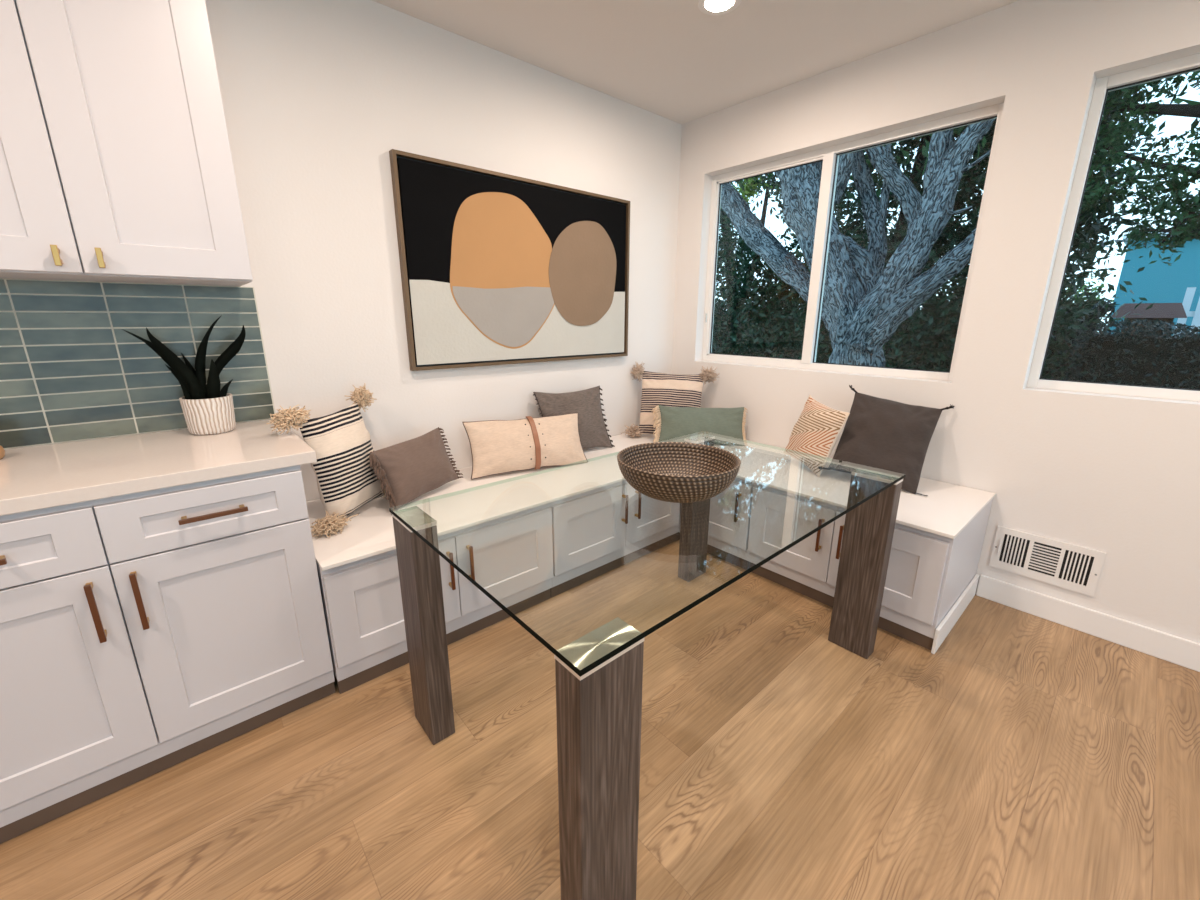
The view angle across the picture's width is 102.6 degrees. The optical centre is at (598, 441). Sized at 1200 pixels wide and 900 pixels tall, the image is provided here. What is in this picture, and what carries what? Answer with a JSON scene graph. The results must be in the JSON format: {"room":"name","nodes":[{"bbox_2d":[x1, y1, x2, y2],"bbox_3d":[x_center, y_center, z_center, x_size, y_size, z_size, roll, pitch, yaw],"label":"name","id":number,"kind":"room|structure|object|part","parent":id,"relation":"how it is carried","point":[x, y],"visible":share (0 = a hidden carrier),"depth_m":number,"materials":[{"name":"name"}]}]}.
{"room":"dining room","nodes":[
{"label":"dining room","id":0,"kind":"room"},
{"bbox_2d":[4,0,681,500],"bbox_3d":[-1.608,-0.425,1.794,5.600,2.568,0.160,-12,19,-40],"label":"wall","id":1,"kind":"structure","parent":0,"point":[317,95],"depth_m":2.13,"materials":[{"name":"white paint"}]},
{"bbox_2d":[0,0,252,285],"bbox_3d":[-1.531,-1.008,1.318,0.769,1.060,0.407,-12,19,-40],"label":"upper cabinet","id":2,"kind":"object","parent":1,"relation":"attached to","point":[116,162],"visible":1,"depth_m":1.32,"materials":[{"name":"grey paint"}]},
{"bbox_3d":[-1.572,-0.946,1.080,0.379,1.052,0.020,-12,19,-40],"label":"door","id":3,"kind":"part","parent":2,"relation":"part of","materials":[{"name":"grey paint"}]},
{"bbox_3d":[-1.433,-0.492,1.269,0.012,0.052,0.010,-12,19,-40],"label":"handle","id":4,"kind":"part","parent":2,"relation":"part of","materials":[{"name":"gold metal"}]},
{"bbox_3d":[-1.372,-0.506,1.321,0.012,0.052,0.010,-12,19,-40],"label":"handle","id":5,"kind":"part","parent":2,"relation":"part of","materials":[{"name":"gold metal"}]},
{"bbox_2d":[0,278,275,448],"bbox_3d":[-1.712,-0.270,1.626,0.978,0.523,0.007,-12,19,-40],"label":"tile backsplash","id":6,"kind":"structure","parent":1,"relation":"attached to","point":[70,371],"depth_m":1.65,"materials":[{"name":"teal tile"}]},
{"bbox_2d":[389,149,629,370],"bbox_3d":[-0.360,-0.920,2.658,1.442,0.950,0.039,-12,19,-40],"label":"framed painting","id":7,"kind":"object","parent":1,"relation":"attached to","point":[497,268],"visible":1,"depth_m":2.52,"materials":[{"name":"multicoloured paint"}]},
{"bbox_2d":[0,539,1199,899],"bbox_3d":[0.291,1.415,0.080,5.860,0.120,5.860,-12,19,-40],"label":"floor","id":8,"kind":"structure","parent":0,"point":[1028,756],"depth_m":1.42,"materials":[{"name":"brown wood"}]},
{"bbox_2d":[0,465,335,843],"bbox_3d":[-1.490,0.512,1.554,0.922,0.876,0.700,-12,19,-40],"label":"base cabinet","id":9,"kind":"object","parent":8,"relation":"on","point":[143,634],"visible":0.99,"depth_m":1.34,"materials":[{"name":"grey paint"}]},
{"bbox_3d":[-1.435,0.290,1.070,0.150,0.012,0.010,-12,19,-40],"label":"handle","id":10,"kind":"part","parent":9,"relation":"part of","materials":[{"name":"brown metal"}]},
{"bbox_3d":[-1.462,0.280,1.099,0.455,0.159,0.020,-12,19,-40],"label":"drawer","id":11,"kind":"part","parent":9,"relation":"part of","materials":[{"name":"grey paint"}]},
{"bbox_3d":[-1.463,0.640,1.193,0.455,0.576,0.020,-12,19,-40],"label":"door","id":12,"kind":"part","parent":9,"relation":"part of","materials":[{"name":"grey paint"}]},
{"bbox_3d":[-1.296,0.443,1.237,0.012,0.165,0.010,-12,19,-40],"label":"handle","id":13,"kind":"part","parent":9,"relation":"part of","materials":[{"name":"brown metal"}]},
{"bbox_3d":[-1.233,0.430,1.290,0.012,0.165,0.010,-12,19,-40],"label":"handle","id":14,"kind":"part","parent":9,"relation":"part of","materials":[{"name":"brown metal"}]},
{"bbox_2d":[0,420,316,515],"bbox_3d":[-1.488,0.065,1.454,0.986,0.037,0.660,-12,19,-40],"label":"countertop","id":15,"kind":"structure","parent":9,"relation":"on","point":[45,476],"depth_m":1.41,"materials":[{"name":"stone"}]},
{"bbox_2d":[0,445,4,458],"bbox_3d":[-1.798,0.015,1.407,0.068,0.082,0.068,-12,19,-40],"label":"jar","id":16,"kind":"object","parent":15,"relation":"on","point":[2,451],"visible":1,"depth_m":1.42,"materials":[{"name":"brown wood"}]},
{"bbox_2d":[122,315,245,434],"bbox_3d":[-1.435,-0.239,1.720,0.309,0.417,0.152,-4,15,-16],"label":"potted plant","id":17,"kind":"object","parent":15,"relation":"on","point":[207,410],"visible":1,"depth_m":1.71,"materials":[{"name":"green plant"}]},
{"bbox_3d":[-1.424,-0.101,1.760,0.151,0.131,0.151,-12,19,-40],"label":"pot","id":18,"kind":"part","parent":17,"relation":"part of","materials":[{"name":"white ceramic"}]},
{"bbox_3d":[-1.116,0.204,1.393,0.459,0.159,0.020,-12,19,-40],"label":"drawer","id":19,"kind":"part","parent":9,"relation":"part of","materials":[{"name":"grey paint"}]},
{"bbox_3d":[-1.089,0.209,1.362,0.155,0.012,0.010,-12,19,-40],"label":"handle","id":20,"kind":"part","parent":9,"relation":"part of","materials":[{"name":"brown metal"}]},
{"bbox_3d":[-1.117,0.565,1.487,0.459,0.576,0.020,-12,19,-40],"label":"door","id":21,"kind":"part","parent":9,"relation":"part of","materials":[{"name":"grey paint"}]},
{"bbox_2d":[316,503,552,693],"bbox_3d":[-0.778,0.534,2.189,0.941,0.516,0.717,-12,19,-40],"label":"cabinet","id":22,"kind":"object","parent":8,"relation":"on","point":[510,557],"visible":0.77,"depth_m":1.91,"materials":[{"name":"grey paint"}]},
{"bbox_3d":[-0.749,0.587,1.800,0.462,0.356,0.020,-12,19,-40],"label":"door","id":23,"kind":"part","parent":22,"relation":"part of","materials":[{"name":"grey paint"}]},
{"bbox_3d":[-0.573,0.508,1.881,0.012,0.158,0.010,-12,19,-40],"label":"handle","id":24,"kind":"part","parent":22,"relation":"part of","materials":[{"name":"brown metal"}]},
{"bbox_3d":[-0.510,0.494,1.935,0.012,0.158,0.010,-12,19,-40],"label":"handle","id":25,"kind":"part","parent":22,"relation":"part of","materials":[{"name":"brown metal"}]},
{"bbox_3d":[-0.397,0.509,2.099,0.467,0.356,0.020,-12,19,-40],"label":"door","id":26,"kind":"part","parent":22,"relation":"part of","materials":[{"name":"grey paint"}]},
{"bbox_2d":[550,480,679,597],"bbox_3d":[0.180,0.325,3.003,1.606,0.516,0.717,-12,19,-40],"label":"cabinet","id":27,"kind":"object","parent":8,"relation":"on","point":[596,532],"visible":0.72,"depth_m":2.47,"materials":[{"name":"grey paint"}]},
{"bbox_3d":[-0.038,0.431,2.403,0.468,0.356,0.020,-12,19,-40],"label":"door","id":28,"kind":"part","parent":27,"relation":"part of","materials":[{"name":"grey paint"}]},
{"bbox_3d":[0.144,0.351,2.491,0.012,0.158,0.010,-12,19,-40],"label":"handle","id":29,"kind":"part","parent":27,"relation":"part of","materials":[{"name":"brown metal"}]},
{"bbox_3d":[0.217,0.335,2.553,0.012,0.158,0.010,-12,19,-40],"label":"handle","id":30,"kind":"part","parent":27,"relation":"part of","materials":[{"name":"brown metal"}]},
{"bbox_2d":[306,433,995,570],"bbox_3d":[0.249,0.267,2.170,2.548,0.014,1.995,-12,19,-40],"label":"bench","id":31,"kind":"object","parent":27,"relation":"on","point":[947,509],"visible":0.62,"depth_m":2.21,"materials":[{"name":"white paint"}]},
{"bbox_2d":[266,383,385,538],"bbox_3d":[-1.029,0.047,1.946,0.228,0.516,0.525,3,15,11],"label":"throw pillow","id":32,"kind":"object","parent":31,"relation":"on","point":[340,440],"visible":0.87,"depth_m":1.87,"materials":[{"name":"beige fabric"}]},
{"bbox_2d":[369,427,462,514],"bbox_3d":[-0.824,0.114,2.163,0.162,0.278,0.464,6,16,20],"label":"throw pillow","id":33,"kind":"object","parent":31,"relation":"on","point":[408,470],"visible":0.98,"depth_m":2.11,"materials":[{"name":"brown fabric"}]},
{"bbox_2d":[462,413,587,479],"bbox_3d":[-0.378,0.009,2.574,0.672,0.277,0.194,-9,17,-30],"label":"throw pillow","id":34,"kind":"object","parent":31,"relation":"on","point":[497,446],"visible":1,"depth_m":2.50,"materials":[{"name":"beige fabric"}]},
{"bbox_2d":[533,386,614,449],"bbox_3d":[-0.145,-0.127,2.903,0.491,0.375,0.182,-10,18,-34],"label":"throw pillow","id":35,"kind":"object","parent":31,"relation":"on","point":[587,403],"visible":0.64,"depth_m":2.88,"materials":[{"name":"grey fabric"}]},
{"bbox_2d":[621,363,719,437],"bbox_3d":[0.486,-0.283,3.263,0.660,0.500,0.257,1,15,5],"label":"throw pillow","id":36,"kind":"object","parent":31,"relation":"on","point":[664,389],"visible":0.77,"depth_m":3.25,"materials":[{"name":"beige fabric"}]},
{"bbox_2d":[652,405,747,445],"bbox_3d":[0.652,-0.105,3.105,0.620,0.235,0.164,0,15,1],"label":"throw pillow","id":37,"kind":"object","parent":31,"relation":"on","point":[676,424],"visible":0.87,"depth_m":3.08,"materials":[{"name":"green fabric"}]},
{"bbox_2d":[783,395,849,476],"bbox_3d":[1.144,-0.039,2.556,0.146,0.385,0.356,-3,15,-13],"label":"throw pillow","id":38,"kind":"object","parent":31,"relation":"on","point":[813,438],"visible":1,"depth_m":2.49,"materials":[{"name":"beige fabric"}]},
{"bbox_2d":[818,385,954,495],"bbox_3d":[1.414,-0.026,2.381,0.522,0.450,0.305,10,18,34],"label":"throw pillow","id":39,"kind":"object","parent":31,"relation":"on","point":[881,435],"visible":0.93,"depth_m":2.33,"materials":[{"name":"grey fabric"}]},
{"bbox_3d":[0.307,0.355,2.697,0.444,0.356,0.020,-12,19,-40],"label":"door","id":40,"kind":"part","parent":27,"relation":"part of","materials":[{"name":"grey paint"}]},
{"bbox_2d":[389,434,904,899],"bbox_3d":[0.249,0.531,1.714,1.551,0.767,0.917,-12,19,-40],"label":"dining table","id":41,"kind":"object","parent":8,"relation":"on","point":[599,674],"visible":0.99,"depth_m":1.01,"materials":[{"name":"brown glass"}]},
{"bbox_3d":[-0.550,0.228,1.427,0.076,0.013,0.154,-12,19,-40],"label":"steel plate","id":42,"kind":"part","parent":41,"relation":"part of","materials":[{"name":"beige"}]},
{"bbox_3d":[-0.551,0.593,1.523,0.076,0.741,0.154,-12,19,-40],"label":"leg","id":43,"kind":"part","parent":41,"relation":"part of","materials":[{"name":"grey wood"}]},
{"bbox_3d":[0.002,0.738,0.971,0.155,0.741,0.073,-12,19,-40],"label":"leg","id":44,"kind":"part","parent":41,"relation":"part of","materials":[{"name":"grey wood"}]},
{"bbox_3d":[0.003,0.373,0.876,0.155,0.013,0.073,-12,19,-40],"label":"steel plate","id":45,"kind":"part","parent":41,"relation":"part of","materials":[{"name":"beige"}]},
{"bbox_3d":[0.250,0.166,1.619,1.551,0.012,0.917,-12,19,-40],"label":"glass","id":46,"kind":"part","parent":41,"relation":"part of","materials":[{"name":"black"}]},
{"bbox_2d":[617,442,740,502],"bbox_3d":[0.255,0.108,1.568,0.394,0.124,0.394,10,18,34],"label":"woven bowl","id":47,"kind":"object","parent":41,"relation":"on","point":[675,472],"visible":1,"depth_m":1.61,"materials":[{"name":"wicker"}]},
{"bbox_3d":[0.496,0.350,2.465,0.150,0.741,0.071,-12,19,-40],"label":"leg","id":48,"kind":"part","parent":41,"relation":"part of","materials":[{"name":"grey wood"}]},
{"bbox_3d":[0.497,-0.015,2.370,0.150,0.013,0.071,-12,19,-40],"label":"steel plate","id":49,"kind":"part","parent":41,"relation":"part of","materials":[{"name":"beige"}]},
{"bbox_3d":[1.050,0.495,1.913,0.070,0.741,0.157,-12,19,-40],"label":"leg","id":50,"kind":"part","parent":41,"relation":"part of","materials":[{"name":"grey wood"}]},
{"bbox_3d":[1.051,0.130,1.818,0.070,0.013,0.157,-12,19,-40],"label":"steel plate","id":51,"kind":"part","parent":41,"relation":"part of","materials":[{"name":"beige"}]},
{"bbox_2d":[679,478,754,569],"bbox_3d":[0.870,0.355,2.894,0.717,0.516,0.473,-12,19,-40],"label":"cabinet","id":52,"kind":"object","parent":8,"relation":"on","point":[730,510],"visible":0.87,"depth_m":2.60,"materials":[{"name":"grey paint"}]},
{"bbox_3d":[0.643,0.361,2.673,0.020,0.358,0.437,-12,19,-40],"label":"door","id":53,"kind":"part","parent":52,"relation":"part of","materials":[{"name":"grey paint"}]},
{"bbox_3d":[0.719,0.346,2.515,0.010,0.158,0.012,-12,19,-40],"label":"handle","id":54,"kind":"part","parent":52,"relation":"part of","materials":[{"name":"brown metal"}]},
{"bbox_2d":[747,483,992,649],"bbox_3d":[1.308,0.482,2.411,0.717,0.516,0.854,-12,19,-40],"label":"cabinet","id":55,"kind":"object","parent":8,"relation":"on","point":[928,572],"visible":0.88,"depth_m":2.17,"materials":[{"name":"grey paint"}]},
{"bbox_3d":[0.931,0.445,2.356,0.020,0.358,0.415,-12,19,-40],"label":"door","id":56,"kind":"part","parent":55,"relation":"part of","materials":[{"name":"grey paint"}]},
{"bbox_3d":[1.006,0.429,2.199,0.010,0.158,0.012,-12,19,-40],"label":"handle","id":57,"kind":"part","parent":55,"relation":"part of","materials":[{"name":"brown metal"}]},
{"bbox_3d":[1.068,0.447,2.131,0.010,0.158,0.012,-12,19,-40],"label":"handle","id":58,"kind":"part","parent":55,"relation":"part of","materials":[{"name":"brown metal"}]},
{"bbox_3d":[1.209,0.525,2.049,0.020,0.358,0.422,-12,19,-40],"label":"door","id":59,"kind":"part","parent":55,"relation":"part of","materials":[{"name":"grey paint"}]},
{"bbox_2d":[931,574,978,653],"bbox_3d":[1.609,0.757,2.158,0.656,0.112,0.014,-12,19,-40],"label":"baseboard","id":60,"kind":"structure","parent":55,"relation":"attached to","point":[941,632],"depth_m":2.10,"materials":[{"name":"white paint"}]},
{"bbox_2d":[372,0,1018,123],"bbox_3d":[0.302,-1.213,-0.532,5.760,0.140,5.760,-12,19,-40],"label":"ceiling","id":61,"kind":"structure","parent":0,"point":[673,60],"depth_m":2.19,"materials":[{"name":"white paint"}]},
{"bbox_2d":[697,0,741,14],"bbox_3d":[0.490,-1.788,1.949,0.176,0.010,0.176,-12,19,-40],"label":"recessed light","id":62,"kind":"object","parent":61,"relation":"in","point":[710,7],"visible":1,"depth_m":1.98,"materials":[{"name":"white"}]},
{"bbox_2d":[672,0,1199,642],"bbox_3d":[2.404,-0.364,1.598,0.160,2.568,5.760,-12,19,-40],"label":"wall","id":63,"kind":"structure","parent":0,"point":[1118,476],"depth_m":2.09,"materials":[{"name":"white paint"}]},
{"bbox_2d":[702,103,1003,380],"bbox_3d":[1.281,-1.034,2.800,0.071,1.210,1.541,-12,19,-40],"label":"window","id":64,"kind":"structure","parent":63,"relation":"in","point":[830,155],"depth_m":2.74,"materials":[{"name":"white plastic"}]},
{"bbox_3d":[1.025,-1.105,3.072,0.026,1.140,0.710,-12,19,-40],"label":"sash","id":65,"kind":"part","parent":64,"relation":"part of","materials":[{"name":"white plastic"}]},
{"bbox_2d":[989,526,1105,596],"bbox_3d":[2.000,0.532,2.163,0.018,0.206,0.358,-12,19,-40],"label":"air vent","id":66,"kind":"object","parent":63,"relation":"in","point":[1068,566],"visible":1,"depth_m":2.15,"materials":[{"name":"white metal"}]},
{"bbox_2d":[976,574,1199,671],"bbox_3d":[3.051,1.047,1.062,0.015,0.112,3.588,-12,19,-40],"label":"baseboard","id":67,"kind":"structure","parent":63,"relation":"attached to","point":[1174,649],"depth_m":2.06,"materials":[{"name":"white paint"}]},
{"bbox_2d":[1026,53,1199,401],"bbox_3d":[2.374,-0.719,1.600,0.065,1.210,1.238,-12,19,-40],"label":"window","id":68,"kind":"structure","parent":63,"relation":"in","point":[1188,64],"depth_m":1.95,"materials":[{"name":"white plastic"}]},
{"label":"outside","id":69,"kind":"structure","parent":0,"visible":0},
{"bbox_3d":[11.037,-1.055,11.613,25.840,0.400,30.000,-12,19,-40],"label":"ground","id":70,"kind":"structure","parent":69,"visible":0},
{"bbox_2d":[712,172,887,362],"bbox_3d":[2.400,-3.325,8.589,2.545,6.416,5.273,-12,19,-40],"label":"tree","id":71,"kind":"object","parent":70,"relation":"on","point":[740,295],"visible":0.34,"depth_m":8.15,"materials":[{"name":"green plant"}]},
{"bbox_2d":[712,299,1115,380],"bbox_3d":[3.515,-1.814,9.813,0.916,2.057,9.496,-12,19,-40],"label":"hedge","id":72,"kind":"object","parent":70,"relation":"on","point":[1099,308],"visible":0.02,"depth_m":6.33,"materials":[{"name":"green plant"}]},
{"bbox_2d":[720,97,1199,366],"bbox_3d":[2.648,-4.002,4.987,5.981,8.643,10.275,-11,18,-37],"label":"tree","id":73,"kind":"object","parent":70,"relation":"on","point":[864,304],"visible":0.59,"depth_m":4.87,"materials":[{"name":"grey plant"}]},
{"bbox_2d":[771,74,1198,379],"bbox_3d":[4.455,-2.692,6.350,4.527,5.893,2.274,14,20,43],"label":"tree","id":74,"kind":"object","parent":70,"relation":"on","point":[931,327],"visible":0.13,"depth_m":5.96,"materials":[{"name":"green plant"}]},
{"bbox_2d":[974,70,1199,276],"bbox_3d":[5.673,-2.142,4.215,1.837,5.446,4.138,-12,19,-40],"label":"tree","id":75,"kind":"object","parent":70,"relation":"on","point":[1185,226],"visible":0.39,"depth_m":4.52,"materials":[{"name":"green plant"}]},
{"bbox_2d":[1064,270,1125,335],"bbox_3d":[6.924,-1.344,7.218,1.160,2.353,1.186,-12,19,-40],"label":"tree","id":76,"kind":"object","parent":70,"relation":"on","point":[1087,282],"visible":0.05,"depth_m":6.83,"materials":[{"name":"green plant"}]},
{"bbox_2d":[1064,318,1199,389],"bbox_3d":[7.521,0.016,3.375,0.872,1.716,6.308,-12,19,-40],"label":"clipped hedge","id":77,"kind":"object","parent":70,"relation":"on","point":[1144,359],"visible":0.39,"depth_m":4.98,"materials":[{"name":"green plant"}]},
{"bbox_2d":[1111,303,1186,335],"bbox_3d":[7.794,-1.043,7.010,1.300,1.880,0.700,-12,19,-40],"label":"garden shed","id":78,"kind":"object","parent":70,"relation":"on","point":[1167,312],"visible":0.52,"depth_m":6.53,"materials":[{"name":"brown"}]},
{"bbox_2d":[1107,232,1199,335],"bbox_3d":[15.532,-2.576,9.720,3.400,3.520,7.300,-12,19,-40],"label":"house","id":79,"kind":"structure","parent":70,"relation":"on","point":[1159,282],"depth_m":10.68,"materials":[{"name":"teal"}]},
{"bbox_2d":[1173,287,1199,335],"bbox_3d":[9.653,-1.129,6.865,0.080,2.130,2.150,-12,19,-40],"label":"fence","id":80,"kind":"object","parent":70,"relation":"on","point":[1190,291],"visible":0.11,"depth_m":7.32,"materials":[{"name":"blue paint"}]},
{"bbox_3d":[9.670,-1.786,6.708,0.040,0.080,2.150,-12,19,-40],"label":"rail","id":81,"kind":"part","parent":80,"relation":"part of","materials":[{"name":"paint"}]}
]}

